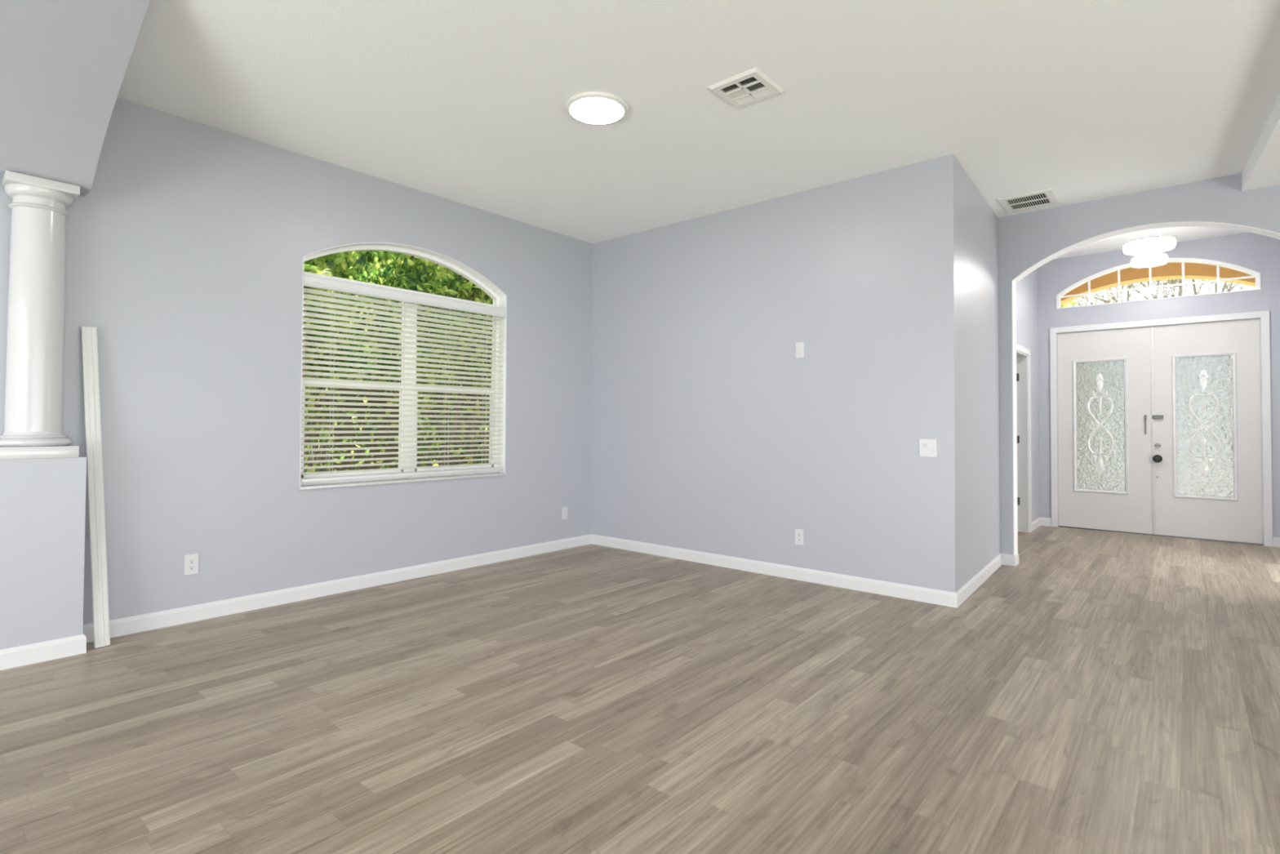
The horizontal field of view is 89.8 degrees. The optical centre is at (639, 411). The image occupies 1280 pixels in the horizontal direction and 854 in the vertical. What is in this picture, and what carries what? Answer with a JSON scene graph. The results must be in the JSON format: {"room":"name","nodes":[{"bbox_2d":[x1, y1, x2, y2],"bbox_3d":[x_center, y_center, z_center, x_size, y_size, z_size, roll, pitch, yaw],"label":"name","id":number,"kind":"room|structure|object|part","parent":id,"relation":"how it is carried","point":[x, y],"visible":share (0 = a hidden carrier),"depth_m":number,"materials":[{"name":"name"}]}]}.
{"room":"empty living room","nodes":[
{"label":"empty living room","id":0,"kind":"room"},
{"bbox_2d":[0,455,86,649],"bbox_3d":[-3.242,0.774,3.374,0.206,1.057,0.466,-1,-2,41],"label":"wall","id":1,"kind":"structure","parent":0,"point":[42,500],"depth_m":3.35,"materials":[{"name":"grey paint"}]},
{"bbox_2d":[0,170,79,459],"bbox_3d":[-3.208,-0.490,3.427,0.210,1.472,0.324,-1,-2,41],"label":"column","id":2,"kind":"structure","parent":1,"relation":"on","point":[33,415],"depth_m":3.38,"materials":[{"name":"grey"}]},
{"bbox_3d":[-3.212,0.146,3.415,0.208,0.078,0.316,-1,-2,41],"label":"moulding","id":3,"kind":"part","parent":2,"relation":"part of","materials":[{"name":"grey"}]},
{"bbox_2d":[0,0,150,196],"bbox_3d":[-0.927,-1.566,1.452,6.266,0.621,0.466,-1,-2,41],"label":"wall header","id":4,"kind":"structure","parent":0,"point":[64,64],"depth_m":3.01,"materials":[{"name":"grey paint"}]},
{"bbox_2d":[0,97,593,624],"bbox_3d":[-3.225,-0.267,3.699,0.170,3.151,8.424,-1,-2,41],"label":"wall","id":5,"kind":"structure","parent":0,"point":[188,243],"depth_m":4.28,"materials":[{"name":"grey paint"}]},
{"bbox_2d":[183,553,198,575],"bbox_3d":[-2.811,0.960,4.027,0.008,0.126,0.076,-1,-2,41],"label":"wall outlet","id":6,"kind":"object","parent":5,"relation":"attached to","point":[191,561],"visible":1,"depth_m":4.02,"materials":[{"name":"white plastic"}]},
{"bbox_2d":[188,558,195,564],"bbox_3d":[-2.809,0.940,4.026,0.003,0.028,0.033,-1,-2,41],"label":"receptacle","id":7,"kind":"object","parent":6,"relation":"attached to","point":[191,561],"depth_m":4.03,"materials":[{"name":"grey plastic"}]},
{"bbox_2d":[188,564,195,569],"bbox_3d":[-2.809,0.979,4.025,0.003,0.028,0.033,-1,-2,41],"label":"receptacle","id":8,"kind":"object","parent":6,"relation":"attached to","point":[190,566],"depth_m":4.03,"materials":[{"name":"grey plastic"}]},
{"bbox_2d":[0,533,591,670],"bbox_3d":[-1.913,1.290,4.912,0.220,0.100,4.578,-1,-2,41],"label":"baseboard","id":9,"kind":"structure","parent":5,"relation":"attached to","point":[162,619],"depth_m":4.28,"materials":[{"name":"white paint"}]},
{"bbox_2d":[300,245,499,485],"bbox_3d":[-1.910,-0.390,5.308,0.061,1.891,1.787,-1,-2,41],"label":"window","id":10,"kind":"structure","parent":5,"relation":"in","point":[495,298],"depth_m":5.28,"materials":[{"name":"white plastic"}]},
{"bbox_3d":[-2.203,0.156,4.956,0.043,0.661,0.792,-1,-2,41],"label":"sash","id":11,"kind":"part","parent":10,"relation":"part of","materials":[{"name":"white plastic"}]},
{"bbox_3d":[-2.200,-0.202,4.962,0.047,0.055,0.792,-1,-2,41],"label":"meeting rail","id":12,"kind":"part","parent":10,"relation":"part of","materials":[{"name":"white plastic"}]},
{"bbox_2d":[300,273,505,482],"bbox_3d":[-1.836,-0.221,5.238,0.055,1.482,1.767,-1,-2,41],"label":"window blind","id":13,"kind":"object","parent":10,"relation":"attached to","point":[309,281],"visible":0.91,"depth_m":5.11,"materials":[{"name":"white paint"}]},
{"bbox_3d":[-2.268,-0.204,4.733,0.054,1.384,0.002,-1,-2,41],"label":"ladder cord","id":14,"kind":"part","parent":13,"relation":"part of","materials":[{"name":"white fabric"}]},
{"bbox_3d":[-1.913,-0.194,5.148,0.054,1.384,0.002,-1,-2,41],"label":"ladder cord","id":15,"kind":"part","parent":13,"relation":"part of","materials":[{"name":"white fabric"}]},
{"bbox_3d":[-1.840,0.509,5.224,0.050,0.022,1.759,-1,-2,41],"label":"rail","id":16,"kind":"part","parent":13,"relation":"part of","materials":[{"name":"white paint"}]},
{"bbox_3d":[-1.640,-0.186,5.467,0.054,1.384,0.002,-1,-2,41],"label":"ladder cord","id":17,"kind":"part","parent":13,"relation":"part of","materials":[{"name":"white fabric"}]},
{"bbox_3d":[-1.393,-0.179,5.757,0.054,1.384,0.002,-1,-2,41],"label":"ladder cord","id":18,"kind":"part","parent":13,"relation":"part of","materials":[{"name":"white fabric"}]},
{"bbox_3d":[-1.621,0.173,5.636,0.043,0.661,0.792,-1,-2,41],"label":"sash","id":19,"kind":"part","parent":10,"relation":"part of","materials":[{"name":"white plastic"}]},
{"bbox_3d":[-1.618,-0.185,5.642,0.047,0.055,0.792,-1,-2,41],"label":"meeting rail","id":20,"kind":"part","parent":10,"relation":"part of","materials":[{"name":"white plastic"}]},
{"bbox_2d":[298,472,506,489],"bbox_3d":[-1.848,0.560,5.236,0.121,0.020,1.801,-1,-2,41],"label":"window sill","id":21,"kind":"structure","parent":5,"relation":"attached to","point":[490,474],"depth_m":5.08,"materials":[{"name":"wood"}]},
{"bbox_2d":[299,242,506,487],"bbox_3d":[-1.875,-0.391,5.278,0.169,1.891,1.787,-1,-2,41],"label":"window frame","id":22,"kind":"structure","parent":5,"relation":"in","point":[503,297],"depth_m":5.89,"materials":[{"name":"white"}]},
{"bbox_2d":[561,506,567,519],"bbox_3d":[-0.753,1.019,6.434,0.008,0.120,0.073,-1,-2,41],"label":"wall outlet","id":23,"kind":"object","parent":5,"relation":"attached to","point":[564,509],"visible":1,"depth_m":6.43,"materials":[{"name":"white plastic"}]},
{"bbox_2d":[0,525,1279,853],"bbox_3d":[1.438,1.370,2.639,8.666,0.120,13.330,-1,-2,41],"label":"floor","id":24,"kind":"structure","parent":0,"point":[1099,691],"depth_m":2.72,"materials":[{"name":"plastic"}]},
{"bbox_2d":[80,326,110,648],"bbox_3d":[-3.055,0.413,3.605,0.202,1.785,0.064,0,-1,17],"label":"trim board","id":25,"kind":"object","parent":24,"relation":"on","point":[89,334],"visible":1,"depth_m":3.60,"materials":[{"name":"white wood"}]},
{"bbox_2d":[116,0,1279,244],"bbox_3d":[0.473,-1.928,1.556,8.666,0.120,10.310,-1,-2,41],"label":"ceiling","id":26,"kind":"structure","parent":0,"point":[461,101],"depth_m":3.65,"materials":[{"name":"white paint"}]},
{"bbox_2d":[564,91,628,124],"bbox_3d":[-0.260,-1.811,3.864,0.378,0.028,0.378,-1,-2,41],"label":"recessed light","id":27,"kind":"object","parent":26,"relation":"in","point":[593,108],"visible":1,"depth_m":3.82,"materials":[{"name":"white plastic"}]},
{"bbox_2d":[569,97,623,124],"bbox_3d":[-0.260,-1.803,3.864,0.324,0.012,0.324,-1,-2,41],"label":"diffuser","id":28,"kind":"object","parent":27,"relation":"attached to","point":[584,110],"depth_m":3.84,"materials":[{"name":"white"}]},
{"bbox_2d":[707,66,784,108],"bbox_3d":[0.601,-1.817,3.635,0.310,0.017,0.310,-1,-2,41],"label":"ceiling vent","id":29,"kind":"object","parent":26,"relation":"in","point":[752,86],"visible":1,"depth_m":3.62,"materials":[{"name":"white metal"}]},
{"bbox_2d":[997,188,1058,213],"bbox_3d":[3.283,-1.772,5.431,0.380,0.010,0.425,-1,-2,41],"label":"ceiling vent","id":30,"kind":"object","parent":26,"relation":"in","point":[1045,197],"visible":1,"depth_m":5.42,"materials":[{"name":"white metal"}]},
{"bbox_2d":[591,153,959,592],"bbox_3d":[0.879,-0.208,5.653,3.530,3.151,0.120,-1,-2,41],"label":"wall","id":31,"kind":"structure","parent":0,"point":[710,433],"depth_m":5.24,"materials":[{"name":"grey paint"}]},
{"bbox_2d":[795,528,804,545],"bbox_3d":[1.287,1.016,5.189,0.076,0.126,0.008,-1,-2,41],"label":"wall outlet","id":32,"kind":"object","parent":31,"relation":"attached to","point":[799,533],"visible":1,"depth_m":5.19,"materials":[{"name":"white plastic"}]},
{"bbox_2d":[795,342,804,358],"bbox_3d":[1.298,-0.496,5.217,0.076,0.126,0.008,-1,-2,41],"label":"wall plate","id":33,"kind":"object","parent":31,"relation":"attached to","point":[800,345],"visible":1,"depth_m":5.21,"materials":[{"name":"white plastic"}]},
{"bbox_2d":[591,533,1018,608],"bbox_3d":[1.470,1.333,6.276,3.562,0.100,1.920,-1,-2,41],"label":"baseboard","id":34,"kind":"structure","parent":31,"relation":"attached to","point":[948,598],"depth_m":5.21,"materials":[{"name":"white paint"}]},
{"bbox_2d":[919,439,937,457],"bbox_3d":[2.043,0.260,4.559,0.120,0.125,0.012,-1,-2,41],"label":"light switch","id":35,"kind":"object","parent":31,"relation":"attached to","point":[927,447],"visible":1,"depth_m":4.56,"materials":[{"name":"white plastic"}]},
{"bbox_2d":[957,160,999,588],"bbox_3d":[2.712,-0.207,5.241,0.130,3.151,1.643,-1,-1,38],"label":"wall","id":36,"kind":"structure","parent":0,"point":[978,314],"depth_m":5.08,"materials":[{"name":"grey paint"}]},
{"bbox_2d":[1015,268,1039,521],"bbox_3d":[4.109,-0.257,7.131,0.120,3.340,2.750,-1,-2,41],"label":"wall","id":37,"kind":"structure","parent":0,"point":[1026,289],"depth_m":7.83,"materials":[{"name":"grey paint"}]},
{"bbox_2d":[1016,373,1019,504],"bbox_3d":[4.184,0.390,7.877,0.812,2.053,0.037,-1,-2,41],"label":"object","id":38,"kind":"structure","parent":37,"relation":"in","point":[1017,374],"depth_m":7.63,"materials":[{"name":"grey metal"}]},
{"bbox_2d":[1016,343,1031,532],"bbox_3d":[4.275,0.342,7.307,0.142,2.150,0.945,-1,-2,41],"label":"door frame","id":39,"kind":"structure","parent":37,"relation":"attached to","point":[1024,508],"depth_m":7.60,"materials":[{"name":"white paint"}]},
{"bbox_2d":[1031,517,1051,531],"bbox_3d":[4.881,1.381,7.820,0.127,0.100,0.640,-1,-2,41],"label":"baseboard","id":40,"kind":"structure","parent":37,"relation":"attached to","point":[1039,522],"depth_m":8.02,"materials":[{"name":"white paint"}]},
{"bbox_2d":[998,173,1279,554],"bbox_3d":[5.047,-0.307,4.423,5.065,3.340,0.150,-1,-2,41],"label":"wall","id":41,"kind":"structure","parent":0,"point":[1026,239],"depth_m":5.47,"materials":[{"name":"grey paint"}]},
{"bbox_2d":[1011,221,1279,555],"bbox_3d":[4.104,-0.064,5.223,1.864,2.876,0.152,-1,-2,41],"label":"lining","id":42,"kind":"object","parent":41,"relation":"attached to","point":[1184,224],"visible":1,"depth_m":5.70,"materials":[{"name":"white paint"}]},
{"bbox_2d":[1053,226,1248,259],"bbox_3d":[4.488,-1.991,6.895,4.595,0.120,3.020,-1,-2,41],"label":"ceiling","id":43,"kind":"structure","parent":0,"point":[1113,243],"depth_m":7.06,"materials":[{"name":"white paint"}]},
{"bbox_2d":[1123,229,1176,267],"bbox_3d":[5.052,-1.697,6.380,0.412,0.482,0.412,-1,-2,41],"label":"light","id":44,"kind":"object","parent":43,"relation":"hanging from","point":[1150,245],"visible":0.91,"depth_m":6.30,"materials":[{"name":"white glass"}]},
{"bbox_2d":[1037,232,1279,537],"bbox_3d":[6.049,-0.243,7.388,2.735,3.340,0.160,-1,-2,41],"label":"wall","id":45,"kind":"structure","parent":0,"point":[1259,253],"depth_m":7.32,"materials":[{"name":"grey paint"}]},
{"bbox_2d":[1057,326,1152,533],"bbox_3d":[5.566,0.221,7.727,0.912,2.394,0.066,-1,-2,41],"label":"door","id":46,"kind":"structure","parent":45,"relation":"in","point":[1104,376],"depth_m":7.71,"materials":[{"name":"grey paint"}]},
{"bbox_3d":[5.553,0.174,7.754,0.478,1.548,0.008,-1,-2,41],"label":"glass","id":47,"kind":"part","parent":46,"relation":"part of","materials":[{"name":"white"}]},
{"bbox_3d":[5.536,0.174,7.733,0.542,1.612,0.018,-1,-2,41],"label":"glass frame","id":48,"kind":"part","parent":46,"relation":"part of","materials":[{"name":"white paint"}]},
{"bbox_2d":[1056,257,1261,309],"bbox_3d":[5.923,-1.519,7.459,1.838,0.469,0.082,-1,-2,41],"label":"window","id":49,"kind":"structure","parent":45,"relation":"in","point":[1255,274],"depth_m":7.33,"materials":[{"name":"white plastic"}]},
{"bbox_2d":[1049,310,1272,546],"bbox_3d":[5.936,0.188,7.455,1.970,2.480,0.170,-1,-2,41],"label":"door frame","id":50,"kind":"structure","parent":45,"relation":"attached to","point":[1264,316],"depth_m":7.05,"materials":[{"name":"white paint"}]},
{"bbox_2d":[1150,318,1262,543],"bbox_3d":[6.245,0.212,7.114,0.916,2.394,0.116,-1,-2,41],"label":"door","id":51,"kind":"structure","parent":45,"relation":"in","point":[1206,388],"depth_m":7.11,"materials":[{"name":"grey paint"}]},
{"bbox_3d":[5.922,0.542,7.354,0.088,0.088,0.072,-1,-2,41],"label":"knob","id":52,"kind":"part","parent":51,"relation":"part of","materials":[{"name":"black metal"}]},
{"bbox_3d":[6.269,0.165,7.143,0.478,1.548,0.008,-1,-2,41],"label":"glass","id":53,"kind":"part","parent":51,"relation":"part of","materials":[{"name":"white"}]},
{"bbox_3d":[6.251,0.165,7.122,0.542,1.612,0.018,-1,-2,41],"label":"glass frame","id":54,"kind":"part","parent":51,"relation":"part of","materials":[{"name":"white paint"}]},
{"bbox_2d":[1272,537,1279,546],"bbox_3d":[6.783,1.365,6.607,0.394,0.100,0.014,-1,-2,41],"label":"baseboard","id":55,"kind":"structure","parent":45,"relation":"attached to","point":[1276,540],"depth_m":6.71,"materials":[{"name":"white paint"}]},
{"bbox_2d":[1241,95,1279,191],"bbox_3d":[2.453,-1.823,-0.039,3.185,0.134,10.060,-1,-2,41],"label":"ceiling","id":56,"kind":"structure","parent":0,"point":[1261,169],"depth_m":4.30,"materials":[{"name":"white paint"}]},
{"label":"outside","id":57,"kind":"structure","parent":0,"visible":0},
{"bbox_3d":[15.582,1.995,18.211,80.000,0.290,72.000,-1,-2,41],"label":"ground","id":58,"kind":"structure","parent":57,"visible":0},
{"bbox_2d":[311,281,417,381],"bbox_3d":[-8.068,-1.712,14.830,6.700,6.760,21.200,-1,-2,41],"label":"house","id":59,"kind":"structure","parent":58,"relation":"on","point":[358,373],"depth_m":13.30,"materials":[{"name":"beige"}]},
{"bbox_2d":[305,377,490,471],"bbox_3d":[-4.633,0.534,10.257,0.060,2.120,11.593,-1,-2,41],"label":"hedge","id":60,"kind":"object","parent":58,"relation":"on","point":[323,464],"visible":0.04,"depth_m":10.52,"materials":[{"name":"green plant"}]},
{"bbox_2d":[1061,300,1077,307],"bbox_3d":[8.015,-0.549,12.936,1.814,4.603,1.754,1,-1,-26],"label":"bush","id":61,"kind":"object","parent":58,"relation":"on","point":[1071,303],"visible":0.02,"depth_m":12.44,"materials":[{"name":"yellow plant"}]},
{"bbox_2d":[1068,279,1242,306],"bbox_3d":[17.644,-2.326,21.247,6.011,8.608,4.534,0,-1,-1],"label":"tree","id":62,"kind":"object","parent":58,"relation":"on","point":[1166,293],"visible":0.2,"depth_m":21.56,"materials":[{"name":"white plant"}]},
{"bbox_3d":[12.637,1.711,15.229,3.800,0.130,20.370,-1,-2,41],"label":"floor","id":63,"kind":"structure","parent":58,"relation":"on","visible":0},
{"bbox_2d":[1060,262,1255,305],"bbox_3d":[6.748,-0.410,8.367,3.800,3.780,2.230,-1,-2,41],"label":"arch","id":64,"kind":"object","parent":63,"relation":"on","point":[1171,270],"visible":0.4,"depth_m":9.03,"materials":[{"name":"brown paint"}]},
{"bbox_3d":[-3.136,1.524,7.906,5.134,0.060,15.000,-1,-2,41],"label":"planting bed","id":65,"kind":"object","parent":58,"relation":"on","visible":0},
{"bbox_2d":[302,264,333,472],"bbox_3d":[-2.797,0.134,5.375,0.810,2.702,0.660,-1,-2,41],"label":"plant","id":66,"kind":"object","parent":65,"relation":"on","point":[307,268],"visible":0.2,"depth_m":5.35,"materials":[{"name":"green plant"}]},
{"bbox_3d":[-2.818,0.234,5.350,0.069,2.500,0.069,-1,-2,41],"label":"stem","id":67,"kind":"part","parent":66,"relation":"part of","materials":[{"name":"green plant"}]},
{"bbox_2d":[303,250,377,472],"bbox_3d":[-3.800,-0.717,6.294,1.897,4.439,2.224,-1,-2,41],"label":"tree","id":68,"kind":"object","parent":65,"relation":"on","point":[343,261],"visible":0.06,"depth_m":6.54,"materials":[{"name":"green plant"}]},
{"bbox_2d":[303,250,419,472],"bbox_3d":[-4.375,-1.242,8.695,1.942,5.578,2.466,-1,-2,41],"label":"shrub","id":69,"kind":"object","parent":65,"relation":"on","point":[370,257],"visible":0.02,"depth_m":8.85,"materials":[{"name":"green plant"}]},
{"bbox_2d":[353,250,493,468],"bbox_3d":[-2.366,-0.714,7.922,1.908,4.513,2.183,-1,-2,41],"label":"tree","id":70,"kind":"object","parent":65,"relation":"on","point":[453,284],"visible":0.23,"depth_m":7.46,"materials":[{"name":"green plant"}]},
{"bbox_2d":[395,263,490,467],"bbox_3d":[-2.846,-1.229,10.502,1.920,5.640,2.466,-1,-2,41],"label":"shrub","id":71,"kind":"object","parent":65,"relation":"on","point":[420,283],"visible":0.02,"depth_m":10.28,"materials":[{"name":"green plant"}]}
]}

